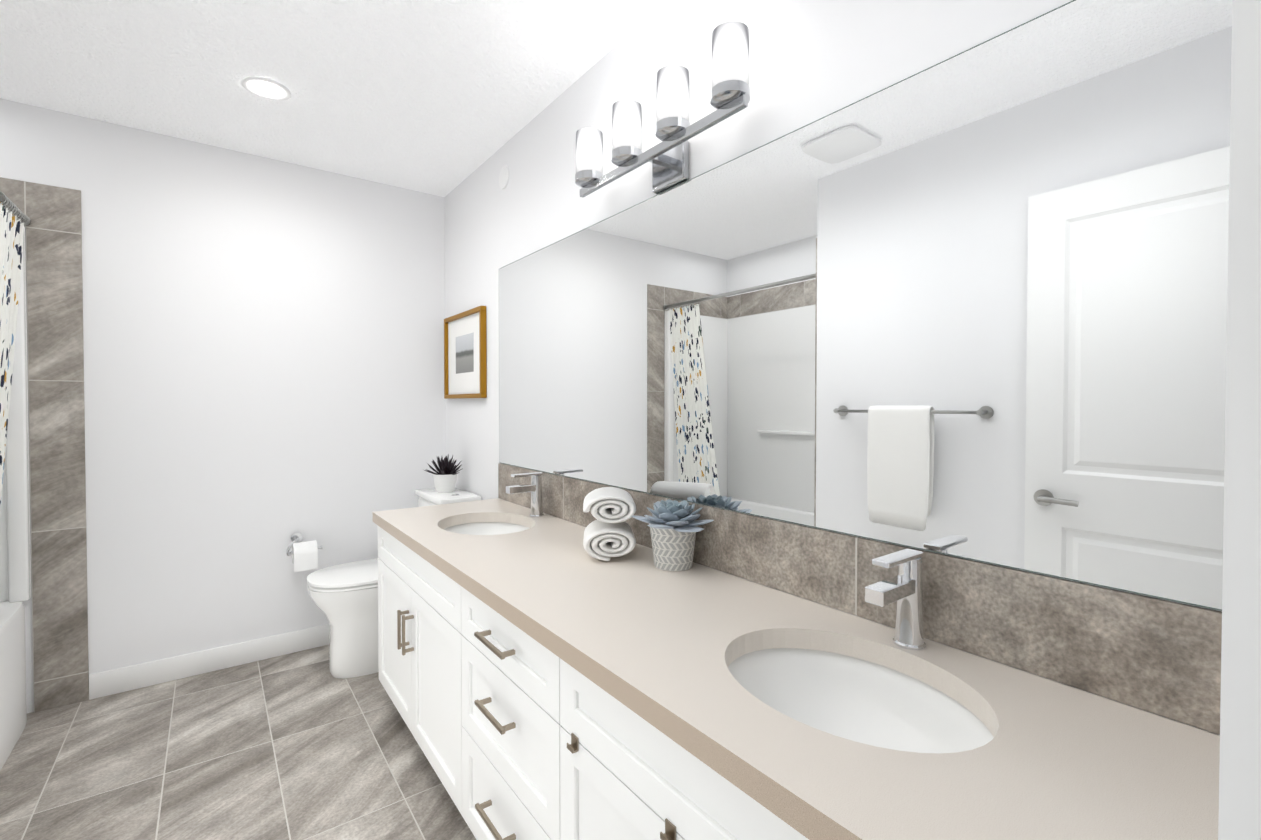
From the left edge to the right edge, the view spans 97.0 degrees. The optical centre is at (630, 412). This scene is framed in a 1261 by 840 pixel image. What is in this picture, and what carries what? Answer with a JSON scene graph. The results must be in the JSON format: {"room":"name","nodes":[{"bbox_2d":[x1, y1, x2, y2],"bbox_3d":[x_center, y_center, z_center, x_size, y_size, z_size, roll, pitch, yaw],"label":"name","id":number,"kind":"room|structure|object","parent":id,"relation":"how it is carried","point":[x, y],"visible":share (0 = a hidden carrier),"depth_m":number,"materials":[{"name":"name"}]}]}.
{"room":"bathroom","nodes":[
{"label":"bathroom","id":0,"kind":"room"},
{"bbox_2d":[0,98,445,712],"bbox_3d":[-2.090,-0.014,2.543,2.465,2.440,0.100,-1,1,-37],"label":"wall","id":1,"kind":"structure","parent":0,"point":[262,360],"depth_m":2.63,"materials":[{"name":"white paint"}]},
{"bbox_2d":[89,624,328,699],"bbox_3d":[-1.675,1.149,2.801,1.511,0.106,0.016,-1,1,-37],"label":"baseboard","id":2,"kind":"structure","parent":1,"relation":"attached to","point":[123,679],"depth_m":2.55,"materials":[{"name":"white paint"}]},
{"bbox_2d":[286,532,321,571],"bbox_3d":[-1.617,0.683,2.762,0.155,0.164,0.136,-1,1,-37],"label":"toilet paper holder","id":3,"kind":"object","parent":1,"relation":"attached to","point":[304,556],"visible":1,"depth_m":2.72,"materials":[{"name":"white paper"}]},
{"bbox_2d":[0,645,475,839],"bbox_3d":[-0.687,1.259,0.785,2.600,0.050,4.630,-1,1,-37],"label":"floor","id":4,"kind":"structure","parent":0,"point":[303,745],"depth_m":1.92,"materials":[{"name":"tile"}]},
{"bbox_2d":[0,227,30,770],"bbox_3d":[-2.252,0.249,1.456,0.689,1.948,1.426,-1,1,-37],"label":"bathtub","id":5,"kind":"object","parent":4,"relation":"on","point":[15,565],"visible":0.73,"depth_m":2.17,"materials":[{"name":"white plastic"}]},
{"bbox_2d":[307,487,480,678],"bbox_3d":[-1.164,0.807,2.740,0.737,0.791,0.430,-1,1,-37],"label":"toilet","id":6,"kind":"object","parent":4,"relation":"on","point":[344,597],"visible":0.42,"depth_m":2.54,"materials":[{"name":"white ceramic"}]},
{"bbox_2d":[424,455,462,492],"bbox_3d":[-0.974,0.313,2.910,0.208,0.199,0.203,-1,1,-37],"label":"potted plant","id":7,"kind":"object","parent":6,"relation":"on","point":[445,477],"visible":1,"depth_m":2.88,"materials":[{"name":"white"}]},
{"bbox_2d":[372,472,1219,839],"bbox_3d":[-0.119,0.736,1.497,0.580,0.972,2.431,-1,1,-37],"label":"bathroom vanity","id":8,"kind":"object","parent":4,"relation":"on","point":[544,676],"visible":1,"depth_m":1.01,"materials":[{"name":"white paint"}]},
{"bbox_2d":[583,487,635,560],"bbox_3d":[-0.064,0.324,1.651,0.151,0.186,0.186,0,1,-4],"label":"rolled towels","id":9,"kind":"object","parent":8,"relation":"on","point":[608,533],"visible":1,"depth_m":1.57,"materials":[{"name":"white fabric"}]},
{"bbox_2d":[631,499,713,570],"bbox_3d":[0.104,0.334,1.511,0.182,0.176,0.244,-1,1,-37],"label":"succulent pot","id":10,"kind":"object","parent":8,"relation":"on","point":[673,525],"visible":1,"depth_m":1.48,"materials":[{"name":"white ceramic"}]},
{"bbox_2d":[0,0,666,196],"bbox_3d":[-0.687,-1.230,0.745,2.600,0.050,4.630,-1,1,-37],"label":"ceiling","id":11,"kind":"structure","parent":0,"point":[443,98],"depth_m":1.99,"materials":[{"name":"white paint"}]},
{"bbox_2d":[241,76,290,100],"bbox_3d":[-1.376,-1.223,2.110,0.160,0.007,0.160,-1,1,-37],"label":"recessed light","id":12,"kind":"object","parent":11,"relation":"in","point":[266,88],"visible":1,"depth_m":2.10,"materials":[{"name":"white plastic"}]},
{"bbox_2d":[444,0,1221,735],"bbox_3d":[-0.067,-0.005,1.988,0.100,2.440,3.420,-1,1,-37],"label":"wall","id":13,"kind":"structure","parent":0,"point":[812,60],"depth_m":1.68,"materials":[{"name":"white paint"}]},
{"bbox_2d":[444,306,486,398],"bbox_3d":[-0.885,-0.302,2.961,0.029,0.452,0.545,-1,1,-37],"label":"picture frame","id":14,"kind":"object","parent":13,"relation":"attached to","point":[465,354],"visible":1,"depth_m":2.94,"materials":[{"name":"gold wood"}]},
{"bbox_2d":[456,332,473,373],"bbox_3d":[-0.882,-0.312,2.962,0.001,0.200,0.260,-1,1,-37],"label":"photo","id":15,"kind":"object","parent":14,"relation":"attached to","point":[464,340],"depth_m":2.95},
{"bbox_2d":[499,166,508,188],"bbox_3d":[-0.583,-1.082,2.565,0.007,0.104,0.104,-1,1,-37],"label":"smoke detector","id":16,"kind":"object","parent":13,"relation":"in","point":[503,177],"visible":1,"depth_m":2.56,"materials":[{"name":"white plastic"}]},
{"bbox_2d":[575,21,749,197],"bbox_3d":[0.070,-0.784,1.594,0.138,0.248,0.720,-1,1,-37],"label":"sconce","id":17,"kind":"object","parent":13,"relation":"attached to","point":[667,157],"visible":1,"depth_m":1.48,"materials":[{"name":"glass"}]},
{"bbox_2d":[498,463,1221,734],"bbox_3d":[0.111,0.337,1.665,0.010,0.164,2.429,-1,1,-37],"label":"tile backsplash","id":18,"kind":"structure","parent":13,"relation":"attached to","point":[1160,657],"depth_m":0.96,"materials":[{"name":"grey tile"}]},
{"bbox_2d":[499,0,1231,610],"bbox_3d":[0.113,-0.203,1.656,0.006,0.911,2.426,-1,1,-37],"label":"mirror","id":19,"kind":"object","parent":13,"relation":"attached to","point":[969,304],"visible":1,"depth_m":1.02,"materials":[{"name":"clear mirror"}]},
{"bbox_3d":[0.280,0.024,0.185,1.513,2.440,0.121,-1,1,-37],"label":"wall","id":20,"kind":"structure","parent":0,"visible":0},
{"bbox_2d":[1218,0,1260,839],"bbox_3d":[0.310,0.218,0.212,0.012,2.050,0.119,-1,1,-37],"label":"door frame","id":21,"kind":"structure","parent":20,"relation":"attached to","point":[1240,770],"depth_m":0.25,"materials":[{"name":"white paint"}]},
{"bbox_3d":[-1.231,0.024,0.143,0.952,2.440,1.870,-1,1,-37],"label":"wall","id":22,"kind":"structure","parent":0,"visible":0},
{"bbox_2d":[0,177,88,712],"bbox_3d":[-2.622,0.148,2.077,0.851,2.130,0.008,-1,1,-37],"label":"wall tiles","id":23,"kind":"structure","parent":22,"relation":"attached to","point":[54,279],"depth_m":2.27,"materials":[{"name":"grey tile"}]},
{"bbox_2d":[0,191,30,510],"bbox_3d":[-2.014,-0.021,1.630,0.133,1.510,1.431,-1,1,-37],"label":"shower curtain","id":24,"kind":"object","parent":23,"relation":"attached to","point":[14,219],"visible":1,"depth_m":2.09,"materials":[{"name":"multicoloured fabric"}]}
]}

